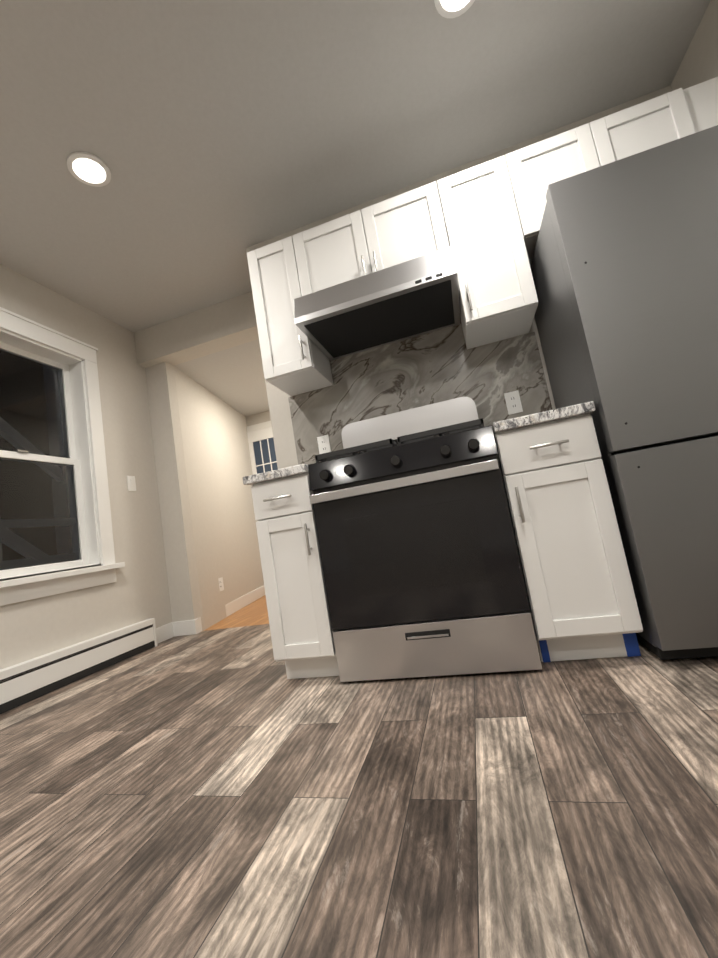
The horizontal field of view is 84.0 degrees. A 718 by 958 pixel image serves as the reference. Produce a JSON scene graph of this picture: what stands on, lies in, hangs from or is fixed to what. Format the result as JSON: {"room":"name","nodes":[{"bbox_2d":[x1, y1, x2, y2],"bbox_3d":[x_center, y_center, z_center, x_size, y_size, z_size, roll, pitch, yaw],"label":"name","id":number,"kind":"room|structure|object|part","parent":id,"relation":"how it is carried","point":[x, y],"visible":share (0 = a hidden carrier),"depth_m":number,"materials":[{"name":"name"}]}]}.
{"room":"kitchen","nodes":[
{"label":"kitchen","id":0,"kind":"room"},
{"bbox_2d":[0,264,171,669],"bbox_3d":[-2.466,-0.167,0.634,0.150,2.490,5.500,-11,-7,15],"label":"wall","id":1,"kind":"structure","parent":0,"point":[137,591],"depth_m":2.86,"materials":[{"name":"paint"}]},
{"bbox_2d":[0,307,124,605],"bbox_3d":[-1.966,-0.149,2.361,0.212,1.683,1.020,-11,-7,15],"label":"window","id":2,"kind":"structure","parent":1,"relation":"in","point":[55,512],"depth_m":2.53,"materials":[{"name":"white"}]},
{"bbox_2d":[0,618,157,713],"bbox_3d":[-2.205,0.928,0.368,0.068,0.197,5.240,-11,-7,15],"label":"baseboard heater","id":3,"kind":"object","parent":1,"relation":"attached to","point":[22,683],"visible":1,"depth_m":2.27,"materials":[{"name":"white metal"}]},
{"bbox_2d":[127,476,135,490],"bbox_3d":[-1.707,0.033,2.996,0.011,0.114,0.070,-11,-7,15],"label":"light switch","id":4,"kind":"object","parent":1,"relation":"attached to","point":[131,482],"visible":1,"depth_m":2.99,"materials":[{"name":"white plastic"}]},
{"bbox_2d":[156,585,264,643],"bbox_3d":[-1.204,1.218,3.840,0.349,0.110,1.990,-11,-7,15],"label":"baseboard","id":5,"kind":"structure","parent":1,"relation":"attached to","point":[177,628],"depth_m":3.02,"materials":[{"name":"white wood"}]},
{"bbox_2d":[145,362,203,630],"bbox_3d":[-1.608,0.006,3.296,0.355,2.490,0.100,-11,-7,15],"label":"wall","id":6,"kind":"structure","parent":0,"point":[181,567],"depth_m":3.22,"materials":[{"name":"paint"}]},
{"bbox_2d":[134,291,258,367],"bbox_3d":[-1.141,-1.210,3.207,1.445,0.280,0.185,-11,-7,15],"label":"header beam","id":7,"kind":"structure","parent":0,"point":[223,325],"depth_m":3.17,"materials":[{"name":"paint"}]},
{"bbox_2d":[174,366,263,629],"bbox_3d":[-1.392,0.213,4.137,0.118,2.210,1.716,-10,-7,4],"label":"wall","id":8,"kind":"structure","parent":0,"point":[218,465],"depth_m":3.83,"materials":[{"name":"paint"}]},
{"bbox_2d":[218,577,223,590],"bbox_3d":[-1.237,0.940,3.556,0.008,0.114,0.070,-13,-7,26],"label":"outlet","id":9,"kind":"object","parent":8,"relation":"attached to","point":[221,585],"visible":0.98,"depth_m":3.56,"materials":[{"name":"white plastic"}]},
{"bbox_2d":[174,339,268,416],"bbox_3d":[-1.147,-0.998,4.217,2.050,0.100,1.780,-11,-7,15],"label":"ceiling","id":10,"kind":"structure","parent":0,"point":[233,377],"depth_m":3.79,"materials":[{"name":"paint"}]},
{"bbox_2d":[246,411,270,425],"bbox_3d":[-0.755,0.053,4.895,2.050,2.490,0.120,-11,-7,15],"label":"wall","id":11,"kind":"structure","parent":0,"point":[262,417],"depth_m":5.04,"materials":[{"name":"paint"}]},
{"bbox_2d":[247,421,277,474],"bbox_3d":[-1.050,0.310,4.855,0.635,2.075,0.074,-11,-7,15],"label":"door","id":12,"kind":"structure","parent":11,"relation":"attached to","point":[261,447],"depth_m":4.97,"materials":[{"name":"white wood"}]},
{"bbox_2d":[0,0,710,332],"bbox_3d":[-0.859,-1.798,0.286,3.991,0.100,5.720,-11,-7,15],"label":"ceiling","id":13,"kind":"structure","parent":0,"point":[218,137],"depth_m":1.81,"materials":[{"name":"paint"}]},
{"bbox_2d":[67,151,110,186],"bbox_3d":[-1.289,-1.477,1.906,0.175,0.015,0.175,-10,-7,6],"label":"recessed light","id":14,"kind":"object","parent":13,"relation":"in","point":[88,169],"depth_m":1.89,"materials":[{"name":"white plastic"}]},
{"bbox_2d":[434,0,474,17],"bbox_3d":[0.362,-1.806,1.462,0.175,0.015,0.175,-10,-7,6],"label":"recessed light","id":15,"kind":"object","parent":13,"relation":"in","point":[446,8],"depth_m":1.51,"materials":[{"name":"white plastic"}]},
{"bbox_2d":[0,595,717,957],"bbox_3d":[-0.413,0.819,0.900,4.446,0.050,7.500,-11,-7,15],"label":"floor","id":16,"kind":"structure","parent":0,"point":[234,792],"depth_m":0.86,"materials":[{"name":"brown wood"}]},
{"bbox_2d":[243,464,338,678],"bbox_3d":[-0.223,0.376,1.956,0.296,1.000,0.646,-11,-7,15],"label":"base cabinet","id":17,"kind":"object","parent":16,"relation":"on","point":[302,638],"depth_m":1.69,"materials":[{"name":"white wood"}]},
{"bbox_3d":[-0.291,-0.047,2.015,0.296,0.135,0.628,-11,-7,15],"label":"left base cabinet top","id":18,"kind":"part","parent":17,"relation":"part of","materials":[{"name":"grey stone"}]},
{"bbox_2d":[308,397,541,681],"bbox_3d":[0.264,0.189,1.821,0.758,1.175,0.666,-11,-7,15],"label":"stove","id":19,"kind":"object","parent":16,"relation":"on","point":[421,568],"visible":1,"depth_m":1.53,"materials":[{"name":"black"}]},
{"bbox_2d":[492,401,642,661],"bbox_3d":[0.806,0.172,1.680,0.338,1.000,0.646,-11,-7,15],"label":"base cabinet","id":20,"kind":"object","parent":16,"relation":"on","point":[578,582],"depth_m":1.41,"materials":[{"name":"white wood"}]},
{"bbox_3d":[0.737,-0.252,1.739,0.338,0.135,0.628,-11,-7,15],"label":"right base cabinet top","id":21,"kind":"part","parent":20,"relation":"part of","materials":[{"name":"grey stone"}]},
{"bbox_2d":[531,125,717,659],"bbox_3d":[1.284,-0.294,1.560,0.780,1.728,0.643,-11,-7,15],"label":"fridge","id":22,"kind":"object","parent":16,"relation":"on","point":[624,267],"visible":0.9,"depth_m":1.33,"materials":[{"name":"stainless steel"}]},
{"bbox_2d":[246,85,671,468],"bbox_3d":[0.682,-0.509,2.175,2.516,2.490,0.120,-11,-7,15],"label":"wall","id":23,"kind":"structure","parent":0,"point":[282,430],"depth_m":2.38,"materials":[{"name":"paint"}]},
{"bbox_2d":[247,236,332,395],"bbox_3d":[-0.389,-0.897,2.243,0.276,0.735,0.360,-11,-7,15],"label":"upper cabinet","id":24,"kind":"object","parent":23,"relation":"attached to","point":[295,360],"visible":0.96,"depth_m":2.12,"materials":[{"name":"white wood"}]},
{"bbox_2d":[292,181,449,295],"bbox_3d":[0.082,-1.143,2.127,0.767,0.433,0.360,-11,-7,15],"label":"upper cabinet","id":25,"kind":"object","parent":23,"relation":"attached to","point":[400,228],"visible":0.56,"depth_m":1.99,"materials":[{"name":"white wood"}]},
{"bbox_2d":[294,247,460,360],"bbox_3d":[0.112,-0.857,2.029,0.758,0.152,0.494,-11,-7,15],"label":"range hood","id":26,"kind":"object","parent":25,"relation":"attached to","point":[415,297],"visible":1,"depth_m":1.88,"materials":[{"name":"silver metal"}]},
{"bbox_2d":[288,319,552,464],"bbox_3d":[0.276,-0.411,2.214,1.408,1.040,0.009,-11,-7,15],"label":"tile backsplash","id":27,"kind":"structure","parent":23,"relation":"attached to","point":[445,364],"depth_m":2.21,"materials":[{"name":"stone"}]},
{"bbox_2d":[317,435,330,453],"bbox_3d":[-0.203,-0.196,2.325,0.070,0.114,0.008,-11,-7,15],"label":"electrical outlet","id":28,"kind":"object","parent":27,"relation":"attached to","point":[323,441],"depth_m":2.32,"materials":[{"name":"white plastic"}]},
{"bbox_2d":[504,390,522,414],"bbox_3d":[0.796,-0.395,2.057,0.070,0.114,0.008,-11,-7,15],"label":"electrical outlet","id":29,"kind":"object","parent":27,"relation":"attached to","point":[513,402],"depth_m":2.05,"materials":[{"name":"white plastic"}]},
{"bbox_2d":[437,155,537,348],"bbox_3d":[0.620,-1.097,1.972,0.316,0.735,0.360,-11,-7,15],"label":"upper cabinet","id":30,"kind":"object","parent":23,"relation":"attached to","point":[498,299],"visible":1,"depth_m":1.84,"materials":[{"name":"white wood"}]},
{"bbox_2d":[505,77,717,267],"bbox_3d":[1.158,-1.366,1.839,0.872,0.415,0.360,-11,-7,15],"label":"upper cabinet","id":31,"kind":"object","parent":23,"relation":"attached to","point":[535,170],"visible":0.42,"depth_m":1.73,"materials":[{"name":"white wood"}]},
{"bbox_2d":[671,0,717,90],"bbox_3d":[1.140,-0.907,-0.530,0.120,2.490,5.120,-11,-7,15],"label":"wall","id":32,"kind":"structure","parent":0,"point":[699,64],"depth_m":1.74,"materials":[{"name":"paint"}]}
]}

